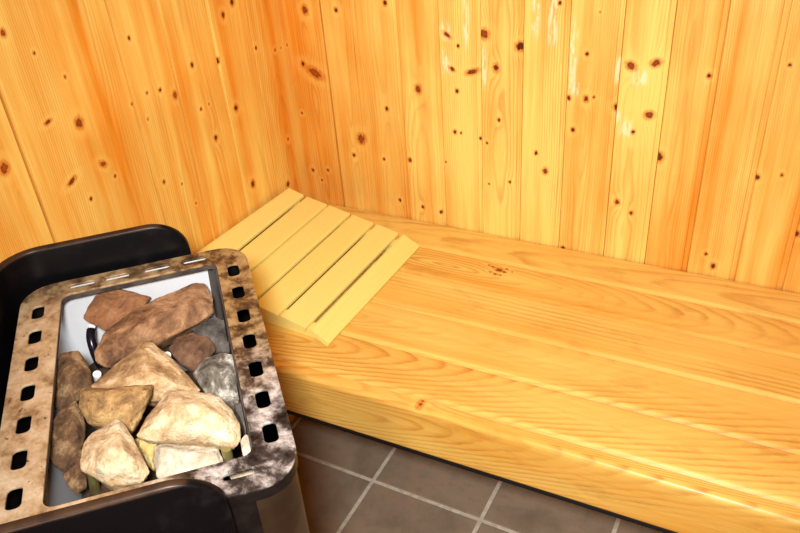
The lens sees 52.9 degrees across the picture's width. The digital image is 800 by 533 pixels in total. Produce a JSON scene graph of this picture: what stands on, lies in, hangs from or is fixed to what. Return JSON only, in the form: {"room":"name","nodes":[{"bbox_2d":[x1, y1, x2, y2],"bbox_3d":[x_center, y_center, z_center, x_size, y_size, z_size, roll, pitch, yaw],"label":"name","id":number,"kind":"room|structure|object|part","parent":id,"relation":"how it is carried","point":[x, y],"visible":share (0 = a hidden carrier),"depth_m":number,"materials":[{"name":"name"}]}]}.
{"room":"spa","nodes":[
{"label":"spa","id":0,"kind":"room"},
{"bbox_2d":[0,0,311,421],"bbox_3d":[-0.885,0.065,0.914,0.214,2.150,2.490,12,38,23],"label":"wall","id":1,"kind":"structure","parent":0,"point":[182,115],"depth_m":1.49,"materials":[{"name":"brown wood"}]},
{"bbox_2d":[290,417,662,532],"bbox_3d":[0.215,1.200,1.085,2.495,0.060,2.477,12,38,23],"label":"floor","id":2,"kind":"structure","parent":0,"point":[350,483],"depth_m":1.97,"materials":[{"name":"brown tile"}]},
{"bbox_2d":[0,224,309,532],"bbox_3d":[-0.272,0.507,1.170,0.314,1.051,0.472,-13,35,-12],"label":"heater","id":3,"kind":"object","parent":2,"relation":"on","point":[46,291],"depth_m":0.89,"materials":[{"name":"metal"}]},
{"bbox_3d":[-0.355,0.192,0.869,0.038,0.062,0.072,-14,36,-13],"label":"heater stone","id":4,"kind":"part","parent":3,"relation":"part of","materials":[{"name":"brown stone"}]},
{"bbox_3d":[-0.380,0.139,0.939,0.044,0.056,0.067,-12,35,-11],"label":"heater stone","id":5,"kind":"part","parent":3,"relation":"part of","materials":[{"name":"brown stone"}]},
{"bbox_3d":[-0.340,0.223,0.847,0.024,0.039,0.046,-9,35,-7],"label":"heater stone","id":6,"kind":"part","parent":3,"relation":"part of","materials":[{"name":"brown stone"}]},
{"bbox_3d":[-0.327,0.258,0.905,0.056,0.053,0.059,-14,36,-13],"label":"heater stone","id":7,"kind":"part","parent":3,"relation":"part of","materials":[{"name":"brown stone"}]},
{"bbox_3d":[-0.384,0.144,1.075,0.060,0.052,0.061,-11,35,-9],"label":"heater stone","id":8,"kind":"part","parent":3,"relation":"part of","materials":[{"name":"stone"}]},
{"bbox_3d":[-0.280,0.200,0.809,0.072,0.074,0.060,12,38,23],"label":"heater stone","id":9,"kind":"part","parent":3,"relation":"part of","materials":[{"name":"beige stone"}]},
{"bbox_3d":[-0.308,0.161,0.875,0.076,0.062,0.051,-5,34,0],"label":"heater stone","id":10,"kind":"part","parent":3,"relation":"part of","materials":[{"name":"brown stone"}]},
{"bbox_3d":[-0.372,0.058,1.056,0.060,0.041,0.070,12,38,23],"label":"heater stone","id":11,"kind":"part","parent":3,"relation":"part of","materials":[{"name":"brown stone"}]},
{"bbox_3d":[-0.303,0.213,0.965,0.064,0.053,0.059,12,38,23],"label":"heater stone","id":12,"kind":"part","parent":3,"relation":"part of","materials":[{"name":"brown stone"}]},
{"bbox_3d":[-0.290,0.143,0.920,0.094,0.068,0.088,22,42,33],"label":"heater stone","id":13,"kind":"part","parent":3,"relation":"part of","materials":[{"name":"beige stone"}]},
{"bbox_3d":[-0.266,0.199,0.854,0.036,0.040,0.031,12,38,23],"label":"heater stone","id":14,"kind":"part","parent":3,"relation":"part of","materials":[{"name":"yellow stone"}]},
{"bbox_3d":[-0.323,0.170,1.030,0.061,0.051,0.063,12,38,23],"label":"heater stone","id":15,"kind":"part","parent":3,"relation":"part of","materials":[{"name":"brown stone"}]},
{"bbox_2d":[45,258,254,506],"bbox_3d":[-0.288,0.213,0.966,0.216,0.236,0.415,-13,35,-12],"label":"tray","id":16,"kind":"object","parent":3,"relation":"on","point":[229,281],"depth_m":1.03,"materials":[{"name":"stone"}]},
{"bbox_3d":[-0.268,0.253,0.903,0.060,0.054,0.067,12,38,23],"label":"heater stone","id":17,"kind":"part","parent":3,"relation":"part of","materials":[{"name":"brown stone"}]},
{"bbox_3d":[-0.316,0.083,1.038,0.163,0.066,0.057,-24,39,-26],"label":"heater stone","id":18,"kind":"part","parent":3,"relation":"part of","materials":[{"name":"brown stone"}]},
{"bbox_3d":[-0.335,0.130,1.088,0.063,0.054,0.065,12,38,23],"label":"heater stone","id":19,"kind":"part","parent":3,"relation":"part of","materials":[{"name":"beige stone"}]},
{"bbox_3d":[-0.218,0.212,0.837,0.072,0.057,0.045,-4,34,1],"label":"heater stone","id":20,"kind":"part","parent":3,"relation":"part of","materials":[{"name":"white stone"}]},
{"bbox_3d":[-0.216,0.169,0.848,0.105,0.070,0.058,-2,35,3],"label":"heater stone","id":21,"kind":"part","parent":3,"relation":"part of","materials":[{"name":"beige stone"}]},
{"bbox_3d":[-0.264,0.115,1.031,0.053,0.047,0.047,12,38,23],"label":"heater stone","id":22,"kind":"part","parent":3,"relation":"part of","materials":[{"name":"brown stone"}]},
{"bbox_3d":[-0.271,0.163,1.035,0.052,0.053,0.068,-10,35,-7],"label":"heater stone","id":23,"kind":"part","parent":3,"relation":"part of","materials":[{"name":"beige stone"}]},
{"bbox_3d":[-0.238,0.094,1.058,0.060,0.042,0.042,24,44,35],"label":"heater stone","id":24,"kind":"part","parent":3,"relation":"part of","materials":[{"name":"grey stone"}]},
{"bbox_3d":[-0.205,0.151,0.928,0.053,0.066,0.089,-13,35,-12],"label":"heater stone","id":25,"kind":"part","parent":3,"relation":"part of","materials":[{"name":"grey stone"}]},
{"bbox_3d":[-0.154,0.215,0.819,0.034,0.040,0.031,-20,37,-22],"label":"heater stone","id":26,"kind":"part","parent":3,"relation":"part of","materials":[{"name":"beige stone"}]},
{"bbox_3d":[-0.177,0.172,0.911,0.017,0.042,0.056,-20,37,-21],"label":"heater stone","id":27,"kind":"part","parent":3,"relation":"part of","materials":[{"name":"grey stone"}]},
{"bbox_3d":[-0.154,0.189,0.819,0.013,0.026,0.027,-13,35,-11],"label":"heater stone","id":28,"kind":"part","parent":3,"relation":"part of","materials":[{"name":"white stone"}]},
{"bbox_3d":[-0.153,0.380,1.121,0.045,0.678,0.429,-13,35,-12],"label":"panel","id":29,"kind":"part","parent":3,"relation":"part of","materials":[{"name":"metal"}]},
{"bbox_2d":[261,203,799,532],"bbox_3d":[0.697,0.450,1.549,2.279,0.585,0.578,12,38,23],"label":"bench","id":30,"kind":"object","parent":2,"relation":"on","point":[665,400],"visible":0.7,"depth_m":1.46,"materials":[{"name":"brown wood"}]},
{"bbox_2d":[197,188,419,345],"bbox_3d":[-0.210,-0.020,1.742,0.370,0.089,0.374,15,39,26],"label":"headrest cover","id":31,"kind":"object","parent":30,"relation":"on","point":[271,255],"visible":0.91,"depth_m":1.73,"materials":[{"name":"beige wood"}]},
{"bbox_3d":[-0.291,0.075,1.635,0.300,0.065,0.022,15,39,26],"label":"rail","id":32,"kind":"part","parent":31,"relation":"part of","materials":[{"name":"beige wood"}]},
{"bbox_3d":[-0.132,-0.096,1.865,0.300,0.065,0.022,15,39,26],"label":"rail","id":33,"kind":"part","parent":31,"relation":"part of","materials":[{"name":"beige wood"}]},
{"bbox_2d":[282,0,799,293],"bbox_3d":[0.769,-0.356,1.327,2.297,2.150,0.018,12,38,23],"label":"wall","id":34,"kind":"structure","parent":0,"point":[660,133],"depth_m":1.63,"materials":[{"name":"brown wood"}]}
]}

